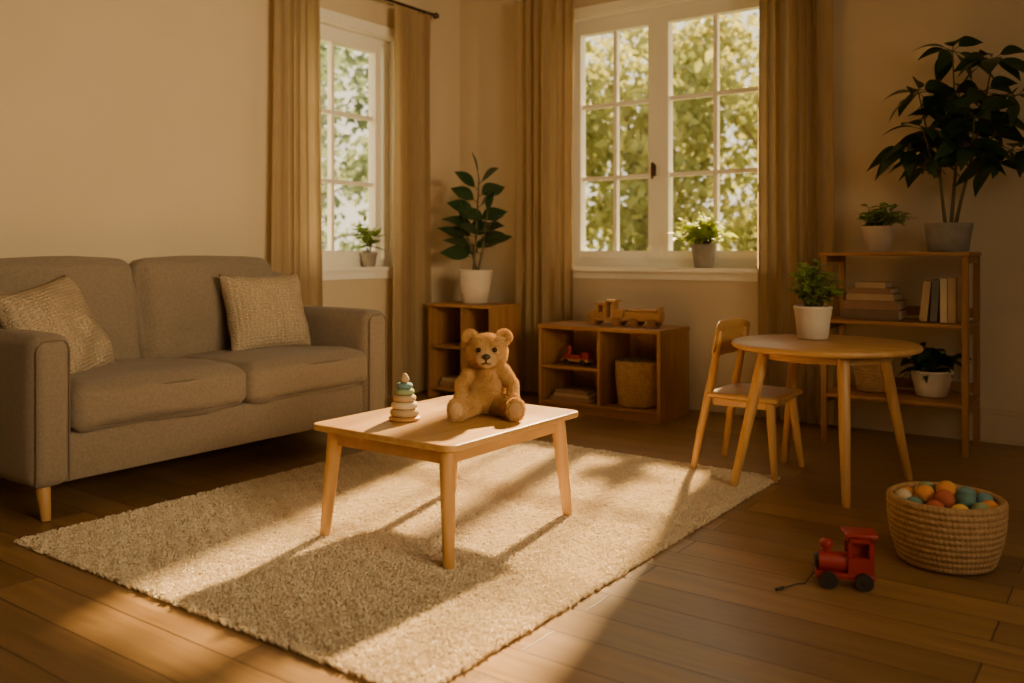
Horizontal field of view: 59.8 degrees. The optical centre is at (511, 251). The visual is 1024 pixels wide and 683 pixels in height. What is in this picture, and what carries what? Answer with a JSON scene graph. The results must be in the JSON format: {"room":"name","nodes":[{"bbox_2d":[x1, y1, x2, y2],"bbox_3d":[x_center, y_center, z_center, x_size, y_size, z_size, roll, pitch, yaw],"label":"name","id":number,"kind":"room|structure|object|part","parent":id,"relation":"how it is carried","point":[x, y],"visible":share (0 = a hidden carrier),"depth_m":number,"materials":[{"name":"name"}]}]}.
{"room":"living room","nodes":[
{"label":"living room","id":0,"kind":"room"},
{"bbox_2d":[0,0,459,371],"bbox_3d":[-2.704,-0.500,3.760,0.220,3.000,7.600,0,0,36],"label":"wall","id":1,"kind":"structure","parent":0,"point":[131,130],"depth_m":4.73,"materials":[{"name":"paint"}]},
{"bbox_2d":[320,7,393,266],"bbox_3d":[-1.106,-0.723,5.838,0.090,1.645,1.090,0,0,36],"label":"window frame","id":2,"kind":"structure","parent":1,"relation":"attached to","point":[325,14],"depth_m":6.17,"materials":[{"name":"white paint"}]},
{"bbox_2d":[322,266,392,272],"bbox_3d":[-1.161,0.115,5.877,0.255,0.030,1.060,0,0,36],"label":"window sill","id":3,"kind":"structure","parent":1,"relation":"in","point":[376,268],"depth_m":5.85,"materials":[{"name":"white paint"}]},
{"bbox_2d":[350,215,385,266],"bbox_3d":[-0.971,-0.074,5.991,0.255,0.347,0.222,0,0,-5],"label":"potted plant","id":4,"kind":"object","parent":3,"relation":"on","point":[368,258],"visible":1,"depth_m":5.97,"materials":[{"name":"green plant"}]},
{"bbox_3d":[-0.965,0.051,6.001,0.116,0.095,0.116,0,0,36],"label":"pot","id":5,"kind":"part","parent":4,"relation":"part of","materials":[{"name":"ceramic"}]},
{"bbox_2d":[323,271,392,279],"bbox_3d":[-1.079,0.155,5.818,0.018,0.050,1.040,0,0,36],"label":"apron","id":6,"kind":"object","parent":1,"relation":"attached to","point":[369,274],"visible":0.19,"depth_m":5.88,"materials":[{"name":"white paint"}]},
{"bbox_2d":[387,371,419,397],"bbox_3d":[-2.604,0.912,3.688,0.026,0.175,7.600,0,0,36],"label":"baseboard","id":7,"kind":"structure","parent":1,"relation":"attached to","point":[389,374],"depth_m":6.13,"materials":[{"name":"beige paint"}]},
{"bbox_2d":[385,0,438,18],"bbox_3d":[-1.059,-1.700,5.755,0.123,0.048,1.704,0,0,36],"label":"curtain rod","id":8,"kind":"object","parent":1,"relation":"attached to","point":[435,15],"visible":0.76,"depth_m":6.22,"materials":[{"name":"brown metal"}]},
{"bbox_2d":[271,0,322,305],"bbox_3d":[-1.298,-0.350,5.395,0.053,2.660,0.449,0,0,36],"label":"curtain","id":9,"kind":"object","parent":8,"relation":"hanging from","point":[296,202],"visible":0.73,"depth_m":5.40,"materials":[{"name":"fabric"}]},
{"bbox_2d":[392,3,430,396],"bbox_3d":[-0.699,-0.350,6.180,0.084,2.660,0.423,0,0,36],"label":"curtain","id":10,"kind":"object","parent":8,"relation":"hanging from","point":[412,185],"visible":0.98,"depth_m":6.19,"materials":[{"name":"fabric"}]},
{"bbox_2d":[0,391,1023,682],"bbox_3d":[-0.057,1.050,1.857,6.700,0.100,8.000,0,0,36],"label":"floor","id":11,"kind":"structure","parent":0,"point":[707,607],"depth_m":2.55,"materials":[{"name":"brown wood"}]},
{"bbox_2d":[0,255,386,521],"bbox_3d":[-1.541,0.510,4.216,0.918,0.986,1.867,0,0,36],"label":"sofa","id":12,"kind":"object","parent":11,"relation":"on","point":[175,386],"visible":0.87,"depth_m":3.97,"materials":[{"name":"fabric"}]},
{"bbox_3d":[-2.038,0.588,3.530,0.873,0.573,0.172,0,0,36],"label":"arm","id":13,"kind":"part","parent":12,"relation":"part of","materials":[{"name":"fabric"}]},
{"bbox_3d":[-1.745,0.929,3.317,0.068,0.147,0.054,0,0,36],"label":"leg","id":14,"kind":"part","parent":12,"relation":"part of","materials":[{"name":"brown wood"}]},
{"bbox_2d":[0,275,114,374],"bbox_3d":[-1.891,0.340,3.706,0.280,0.480,0.566,0,0,2],"label":"throw pillow","id":15,"kind":"object","parent":12,"relation":"on","point":[58,306],"visible":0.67,"depth_m":3.63,"materials":[{"name":"fabric"}]},
{"bbox_2d":[0,256,139,358],"bbox_3d":[-2.042,0.305,4.019,0.263,0.574,0.732,-11,-6,35],"label":"cushion","id":16,"kind":"object","parent":12,"relation":"on","point":[110,287],"depth_m":4.08,"materials":[{"name":"fabric"}]},
{"bbox_2d":[70,358,245,431],"bbox_3d":[-1.691,0.601,3.859,0.743,0.237,0.812,-1,-1,36],"label":"seat cushion","id":17,"kind":"object","parent":12,"relation":"on","point":[126,394],"depth_m":3.64,"materials":[{"name":"fabric"}]},
{"bbox_2d":[129,255,271,357],"bbox_3d":[-1.597,0.305,4.641,0.273,0.574,0.852,-11,-6,35],"label":"cushion","id":18,"kind":"object","parent":12,"relation":"on","point":[180,306],"depth_m":4.42,"materials":[{"name":"fabric"}]},
{"bbox_3d":[-1.558,0.777,4.229,0.815,0.185,1.780,0,0,36],"label":"frame","id":19,"kind":"part","parent":12,"relation":"part of","materials":[{"name":"fabric"}]},
{"bbox_2d":[219,273,310,350],"bbox_3d":[-1.279,0.314,4.633,0.488,0.401,0.239,0,0,-44],"label":"throw pillow","id":20,"kind":"object","parent":12,"relation":"on","point":[261,312],"visible":0.97,"depth_m":4.53,"materials":[{"name":"fabric"}]},
{"bbox_2d":[178,345,366,403],"bbox_3d":[-1.238,0.599,4.489,0.743,0.244,0.772,-1,-1,36],"label":"seat cushion","id":21,"kind":"object","parent":12,"relation":"on","point":[297,374],"depth_m":4.29,"materials":[{"name":"fabric"}]},
{"bbox_3d":[-1.849,0.485,4.438,0.160,0.767,1.727,0,0,36],"label":"frame","id":22,"kind":"part","parent":12,"relation":"part of","materials":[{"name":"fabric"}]},
{"bbox_3d":[-1.049,0.588,4.906,0.873,0.573,0.172,0,0,36],"label":"arm","id":23,"kind":"part","parent":12,"relation":"part of","materials":[{"name":"fabric"}]},
{"bbox_2d":[14,440,779,682],"bbox_3d":[-0.263,0.991,3.479,1.873,0.018,2.411,0,0,36],"label":"area rug","id":24,"kind":"object","parent":11,"relation":"on","point":[374,599],"visible":0.88,"depth_m":2.99,"materials":[{"name":"beige carpet"}]},
{"bbox_2d":[313,395,577,569],"bbox_3d":[-0.222,0.794,3.226,0.640,0.394,0.770,0,0,36],"label":"coffee table","id":25,"kind":"object","parent":24,"relation":"on","point":[434,438],"visible":0.86,"depth_m":3.06,"materials":[{"name":"brown wood"}]},
{"bbox_3d":[-0.629,0.803,3.109,0.082,0.375,0.053,0,0,-9],"label":"leg","id":26,"kind":"part","parent":25,"relation":"part of","materials":[{"name":"brown wood"}]},
{"bbox_2d":[389,373,419,421],"bbox_3d":[-0.382,0.512,3.162,0.112,0.166,0.112,0,0,36],"label":"toy","id":27,"kind":"object","parent":25,"relation":"on","point":[404,406],"visible":1,"depth_m":3.13,"materials":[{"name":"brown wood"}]},
{"bbox_3d":[-0.382,0.447,3.162,0.034,0.035,0.034,0,0,36],"label":"knob","id":28,"kind":"part","parent":27,"relation":"part of","materials":[{"name":"beige wood"}]},
{"bbox_3d":[-0.203,0.803,2.803,0.053,0.375,0.082,0,0,-9],"label":"leg","id":29,"kind":"part","parent":25,"relation":"part of","materials":[{"name":"brown wood"}]},
{"bbox_3d":[-0.241,0.803,3.649,0.053,0.375,0.082,0,0,-9],"label":"leg","id":30,"kind":"part","parent":25,"relation":"part of","materials":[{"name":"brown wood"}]},
{"bbox_2d":[446,328,525,421],"bbox_3d":[-0.090,0.436,3.225,0.287,0.318,0.253,0,0,0],"label":"teddy bear","id":31,"kind":"object","parent":25,"relation":"on","point":[491,385],"visible":1,"depth_m":3.22},
{"bbox_3d":[0.185,0.803,3.343,0.082,0.375,0.053,0,0,-9],"label":"leg","id":32,"kind":"part","parent":25,"relation":"part of","materials":[{"name":"brown wood"}]},
{"bbox_2d":[426,301,520,396],"bbox_3d":[-0.265,0.677,6.152,0.566,0.645,0.348,0,0,36],"label":"bookshelf","id":33,"kind":"object","parent":11,"relation":"on","point":[447,321],"visible":0.56,"depth_m":6.17,"materials":[{"name":"brown wood"}]},
{"bbox_2d":[440,375,459,386],"bbox_3d":[-0.373,0.901,6.216,0.200,0.055,0.170,0,0,36],"label":"books","id":34,"kind":"object","parent":33,"relation":"in","point":[448,380],"visible":0.46,"depth_m":6.18,"materials":[{"name":"brown paper"}]},
{"bbox_2d":[438,153,512,303],"bbox_3d":[-0.254,-0.170,6.180,0.481,1.045,0.295,0,0,15],"label":"rubber plant","id":35,"kind":"object","parent":33,"relation":"on","point":[475,283],"visible":1,"depth_m":6.14,"materials":[{"name":"green plant"}]},
{"bbox_3d":[-0.253,0.238,6.160,0.242,0.230,0.242,0,0,36],"label":"pot","id":36,"kind":"part","parent":35,"relation":"part of","materials":[{"name":"white ceramic"}]},
{"bbox_2d":[537,320,689,424],"bbox_3d":[0.627,0.729,5.560,0.860,0.543,0.408,0,0,36],"label":"shelf","id":37,"kind":"object","parent":11,"relation":"on","point":[607,342],"visible":0.7,"depth_m":5.47,"materials":[{"name":"brown wood"}]},
{"bbox_2d":[550,385,596,403],"bbox_3d":[0.423,0.899,5.644,0.290,0.068,0.210,0,0,36],"label":"picture books","id":38,"kind":"object","parent":37,"relation":"in","point":[573,393],"visible":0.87,"depth_m":5.58,"materials":[{"name":"brown paper"}]},
{"bbox_2d":[561,345,593,365],"bbox_3d":[0.414,0.652,5.632,0.200,0.118,0.092,0,0,36],"label":"toy truck","id":39,"kind":"object","parent":37,"relation":"in","point":[584,357],"visible":1,"depth_m":5.60,"materials":[{"name":"red wood"}]},
{"bbox_2d":[587,299,664,327],"bbox_3d":[0.699,0.376,5.501,0.505,0.160,0.112,0,0,36],"label":"train","id":40,"kind":"object","parent":37,"relation":"on","point":[653,317],"visible":1,"depth_m":5.48,"materials":[{"name":"brown wood"}]},
{"bbox_2d":[588,310,595,316],"bbox_3d":[0.520,0.389,5.629,0.065,0.042,0.068,0,0,36],"label":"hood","id":41,"kind":"object","parent":40,"relation":"attached to","point":[592,313],"depth_m":5.60,"materials":[{"name":"brown wood"}]},
{"bbox_2d":[615,356,656,407],"bbox_3d":[0.778,0.787,5.419,0.304,0.292,0.304,0,0,36],"label":"basket","id":42,"kind":"object","parent":37,"relation":"in","point":[635,377],"visible":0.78,"depth_m":5.29,"materials":[{"name":"wicker"}]},
{"bbox_2d":[690,318,803,482],"bbox_3d":[1.098,0.660,4.125,0.407,0.686,0.429,0,0,36],"label":"chair","id":43,"kind":"object","parent":11,"relation":"on","point":[736,394],"visible":0.97,"depth_m":4.05,"materials":[{"name":"brown wood"}]},
{"bbox_3d":[0.887,0.680,4.060,0.150,0.645,0.040,0,0,6],"label":"leg","id":44,"kind":"part","parent":43,"relation":"part of","materials":[{"name":"brown wood"}]},
{"bbox_3d":[1.020,0.400,4.199,0.062,0.166,0.400,0,0,36],"label":"backrest","id":45,"kind":"part","parent":43,"relation":"part of","materials":[{"name":"brown wood"}]},
{"bbox_3d":[1.076,0.680,4.327,0.135,0.645,0.064,0,0,36],"label":"leg","id":46,"kind":"part","parent":43,"relation":"part of","materials":[{"name":"brown wood"}]},
{"bbox_3d":[1.118,0.648,4.092,0.333,0.034,0.363,1,1,36],"label":"seat","id":47,"kind":"part","parent":43,"relation":"part of","materials":[{"name":"brown wood"}]},
{"bbox_3d":[1.137,0.827,3.886,0.042,0.350,0.086,0,0,-9],"label":"leg","id":48,"kind":"part","parent":43,"relation":"part of","materials":[{"name":"brown wood"}]},
{"bbox_3d":[1.319,0.827,4.139,0.086,0.350,0.042,0,0,-10],"label":"leg","id":49,"kind":"part","parent":43,"relation":"part of","materials":[{"name":"brown wood"}]},
{"bbox_2d":[730,334,923,507],"bbox_3d":[1.351,0.697,3.850,0.780,0.614,0.780,0,0,36],"label":"round table","id":50,"kind":"object","parent":11,"relation":"on","point":[843,351],"visible":0.97,"depth_m":3.75,"materials":[{"name":"brown wood"}]},
{"bbox_3d":[1.011,0.706,3.783,0.192,0.595,0.052,0,0,-13],"label":"leg","id":51,"kind":"part","parent":50,"relation":"part of","materials":[{"name":"brown wood"}]},
{"bbox_3d":[1.300,0.706,4.162,0.051,0.594,0.173,0,0,-9],"label":"leg","id":52,"kind":"part","parent":50,"relation":"part of","materials":[{"name":"brown wood"}]},
{"bbox_2d":[787,258,846,339],"bbox_3d":[1.362,0.209,3.994,0.264,0.360,0.301,0,0,36],"label":"potted plant","id":53,"kind":"object","parent":50,"relation":"on","point":[813,318],"visible":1,"depth_m":3.95,"materials":[{"name":"green plant"}]},
{"bbox_3d":[1.349,0.315,3.990,0.168,0.148,0.168,0,0,36],"label":"pot","id":54,"kind":"part","parent":53,"relation":"part of","materials":[{"name":"white ceramic"}]},
{"bbox_3d":[1.327,0.706,3.541,0.052,0.593,0.151,0,0,11],"label":"leg","id":55,"kind":"part","parent":50,"relation":"part of","materials":[{"name":"brown wood"}]},
{"bbox_3d":[1.672,0.706,3.882,0.186,0.595,0.052,0,0,-16],"label":"leg","id":56,"kind":"part","parent":50,"relation":"part of","materials":[{"name":"brown wood"}]},
{"bbox_2d":[775,526,878,591],"bbox_3d":[0.936,0.918,2.677,0.316,0.166,0.123,0,0,2],"label":"train","id":57,"kind":"object","parent":11,"relation":"on","point":[856,562],"visible":1,"depth_m":2.64,"materials":[{"name":"red paint"}]},
{"bbox_2d":[819,252,980,457],"bbox_3d":[2.027,0.500,4.660,0.717,1.000,0.376,0,0,36],"label":"bookshelf","id":58,"kind":"object","parent":11,"relation":"on","point":[968,403],"visible":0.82,"depth_m":4.59,"materials":[{"name":"brown wood"}]},
{"bbox_2d":[854,362,893,392],"bbox_3d":[1.929,0.663,4.740,0.199,0.158,0.198,0,0,20],"label":"wicker basket","id":59,"kind":"object","parent":58,"relation":"on","point":[868,378],"visible":0.57,"depth_m":4.67,"materials":[{"name":"brown wicker"}]},
{"bbox_2d":[841,281,907,320],"bbox_3d":[1.923,0.256,4.720,0.285,0.195,0.220,0,0,36],"label":"book stack","id":60,"kind":"object","parent":58,"relation":"on","point":[868,300],"visible":0.98,"depth_m":4.64,"materials":[{"name":"beige paper"}]},
{"bbox_2d":[855,202,915,251],"bbox_3d":[1.995,-0.132,4.725,0.326,0.260,0.314,0,0,36],"label":"potted plant","id":61,"kind":"object","parent":58,"relation":"on","point":[877,237],"visible":1,"depth_m":4.67,"materials":[{"name":"green plant"}]},
{"bbox_3d":[1.945,-0.070,4.729,0.170,0.135,0.170,0,0,36],"label":"pot","id":62,"kind":"part","parent":61,"relation":"part of","materials":[{"name":"ceramic"}]},
{"bbox_3d":[2.027,0.010,4.660,0.717,0.020,0.376,0,0,36],"label":"shelf","id":63,"kind":"part","parent":58,"relation":"part of","materials":[{"name":"brown wood"}]},
{"bbox_3d":[2.030,0.754,4.663,0.703,0.020,0.367,0,0,36],"label":"shelf","id":64,"kind":"part","parent":58,"relation":"part of","materials":[{"name":"brown wood"}]},
{"bbox_3d":[2.030,0.365,4.663,0.703,0.020,0.367,0,0,36],"label":"shelf","id":65,"kind":"part","parent":58,"relation":"part of","materials":[{"name":"brown wood"}]},
{"bbox_2d":[897,342,972,397],"bbox_3d":[2.186,0.604,4.582,0.342,0.276,0.358,0,0,36],"label":"potted plant","id":66,"kind":"object","parent":58,"relation":"on","point":[932,376],"visible":0.98,"depth_m":4.52,"materials":[{"name":"green plant"}]},
{"bbox_3d":[2.162,0.674,4.585,0.206,0.135,0.206,0,0,36],"label":"pot","id":67,"kind":"part","parent":66,"relation":"part of","materials":[{"name":"white ceramic"}]},
{"bbox_2d":[919,277,961,322],"bbox_3d":[2.165,0.238,4.497,0.168,0.225,0.160,0,0,36],"label":"books","id":68,"kind":"object","parent":58,"relation":"on","point":[941,300],"visible":1,"depth_m":4.43,"materials":[{"name":"paper"}]},
{"bbox_2d":[866,36,1023,251],"bbox_3d":[2.234,-0.540,4.476,0.863,1.077,0.542,0,0,36],"label":"plant","id":69,"kind":"object","parent":58,"relation":"on","point":[949,143],"visible":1,"depth_m":4.44,"materials":[{"name":"green plant"}]},
{"bbox_3d":[2.221,-0.074,4.530,0.230,0.145,0.230,0,0,36],"label":"pot","id":70,"kind":"part","parent":69,"relation":"part of","materials":[{"name":"ceramic"}]},
{"bbox_2d":[886,480,1008,575],"bbox_3d":[1.401,0.871,2.876,0.356,0.258,0.356,0,0,-45],"label":"basket","id":71,"kind":"object","parent":11,"relation":"on","point":[945,527],"visible":1,"depth_m":2.75,"materials":[{"name":"wicker"}]},
{"bbox_2d":[460,0,1023,411],"bbox_3d":[2.225,-0.500,5.032,6.700,3.000,0.220,0,0,36],"label":"wall","id":72,"kind":"structure","parent":0,"point":[875,42],"depth_m":5.02,"materials":[{"name":"paint"}]},
{"bbox_2d":[574,0,701,22],"bbox_3d":[0.990,-0.792,5.815,1.650,1.785,0.090,0,0,36],"label":"window frame","id":73,"kind":"structure","parent":72,"relation":"attached to","point":[618,5],"depth_m":5.97,"materials":[{"name":"white paint"}]},
{"bbox_2d":[651,14,660,259],"bbox_3d":[0.972,-0.760,5.894,0.056,1.620,0.133,0,0,36],"label":"post","id":74,"kind":"object","parent":72,"relation":"attached to","point":[657,16],"depth_m":5.87,"materials":[{"name":"white paint"}]},
{"bbox_3d":[0.932,-0.535,5.870,0.020,0.110,0.048,0,0,36],"label":"handle","id":75,"kind":"part","parent":74,"relation":"part of","materials":[{"name":"black metal"}]},
{"bbox_2d":[573,271,757,281],"bbox_3d":[0.970,0.155,5.788,1.600,0.050,0.018,0,0,36],"label":"apron","id":76,"kind":"object","parent":72,"relation":"attached to","point":[576,274],"visible":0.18,"depth_m":5.75,"materials":[{"name":"white paint"}]},
{"bbox_2d":[573,266,757,273],"bbox_3d":[1.014,0.115,5.850,1.620,0.030,0.305,0,0,36],"label":"window sill","id":77,"kind":"structure","parent":72,"relation":"in","point":[575,268],"depth_m":5.70,"materials":[{"name":"white paint"}]},
{"bbox_2d":[667,212,737,267],"bbox_3d":[1.212,-0.079,5.623,0.382,0.356,0.391,0,0,-30],"label":"potted plant","id":78,"kind":"object","parent":77,"relation":"on","point":[704,234],"visible":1,"depth_m":5.57,"materials":[{"name":"green plant"}]},
{"bbox_3d":[1.210,0.024,5.626,0.162,0.150,0.162,0,0,36],"label":"pot","id":79,"kind":"part","parent":78,"relation":"part of","materials":[{"name":"ceramic"}]},
{"bbox_2d":[573,0,758,267],"bbox_3d":[1.036,-0.760,5.880,1.520,1.720,0.092,0,0,36],"label":"frame","id":80,"kind":"object","parent":72,"relation":"attached to","point":[702,9],"visible":0.74,"depth_m":5.90,"materials":[{"name":"white paint"}]},
{"bbox_2d":[521,381,1023,445],"bbox_3d":[2.163,0.912,4.925,6.274,0.175,0.026,0,0,36],"label":"baseboard","id":81,"kind":"structure","parent":72,"relation":"attached to","point":[997,426],"depth_m":4.85,"materials":[{"name":"beige paint"}]},
{"bbox_3d":[0.970,-1.840,5.711,2.474,0.048,0.143,0,0,36],"label":"curtain rod","id":82,"kind":"object","parent":72,"relation":"attached to","visible":0},
{"bbox_2d":[515,0,573,391],"bbox_3d":[0.225,-0.400,6.182,0.500,2.760,0.071,0,0,36],"label":"curtain","id":83,"kind":"object","parent":82,"relation":"hanging from","point":[544,29],"visible":0.9,"depth_m":6.18,"materials":[{"name":"fabric"}]},
{"bbox_2d":[757,0,833,424],"bbox_3d":[1.634,-0.400,5.162,0.451,2.760,0.083,0,0,36],"label":"curtain","id":84,"kind":"object","parent":82,"relation":"hanging from","point":[795,187],"visible":0.79,"depth_m":5.17,"materials":[{"name":"fabric"}]},
{"label":"outside","id":85,"kind":"structure","parent":0,"visible":0},
{"bbox_3d":[2.520,1.425,10.842,60.000,0.150,50.000,0,0,36],"label":"ground","id":86,"kind":"structure","parent":85,"visible":0},
{"bbox_2d":[320,44,365,250],"bbox_3d":[-3.730,-1.220,14.498,3.479,5.249,3.927,0,0,8],"label":"tree","id":87,"kind":"object","parent":86,"relation":"on","point":[349,59],"visible":0.04,"depth_m":14.30,"materials":[{"name":"green plant"}]},
{"bbox_2d":[320,42,367,250],"bbox_3d":[-4.254,-1.497,17.682,5.064,5.702,4.331,0,0,36],"label":"tree","id":88,"kind":"object","parent":86,"relation":"on","point":[343,246],"visible":0.07,"depth_m":17.86,"materials":[{"name":"green plant"}]},
{"bbox_2d":[324,53,367,250],"bbox_3d":[-1.362,-1.195,15.164,3.627,5.100,4.392,0,0,-12],"label":"tree","id":89,"kind":"object","parent":86,"relation":"on","point":[359,106],"visible":0.05,"depth_m":15.02,"materials":[{"name":"green plant"}]},
{"bbox_2d":[586,45,639,250],"bbox_3d":[0.674,-1.013,14.698,3.545,5.091,3.892,0,0,36],"label":"tree","id":90,"kind":"object","parent":86,"relation":"on","point":[605,127],"visible":0.13,"depth_m":14.30,"materials":[{"name":"green plant"}]},
{"bbox_2d":[586,35,756,250],"bbox_3d":[1.934,-1.000,13.233,3.329,4.711,3.554,0,0,36],"label":"tree","id":91,"kind":"object","parent":86,"relation":"on","point":[634,144],"visible":0.49,"depth_m":12.75,"materials":[{"name":"green plant"}]},
{"bbox_2d":[587,12,758,250],"bbox_3d":[2.768,-1.512,16.182,4.232,5.732,3.760,0,0,36],"label":"tree","id":92,"kind":"object","parent":86,"relation":"on","point":[685,45],"visible":0.16,"depth_m":15.37,"materials":[{"name":"green plant"}]},
{"bbox_2d":[673,18,758,250],"bbox_3d":[3.994,-1.130,13.114,3.568,5.166,3.569,0,0,-9],"label":"tree","id":93,"kind":"object","parent":86,"relation":"on","point":[745,229],"visible":0.14,"depth_m":13.17,"materials":[{"name":"green plant"}]},
{"bbox_2d":[678,16,758,250],"bbox_3d":[4.708,-1.436,15.157,3.961,5.820,3.545,0,0,-12],"label":"tree","id":94,"kind":"object","parent":86,"relation":"on","point":[742,136],"visible":0.05,"depth_m":15.26,"materials":[{"name":"green plant"}]}
]}

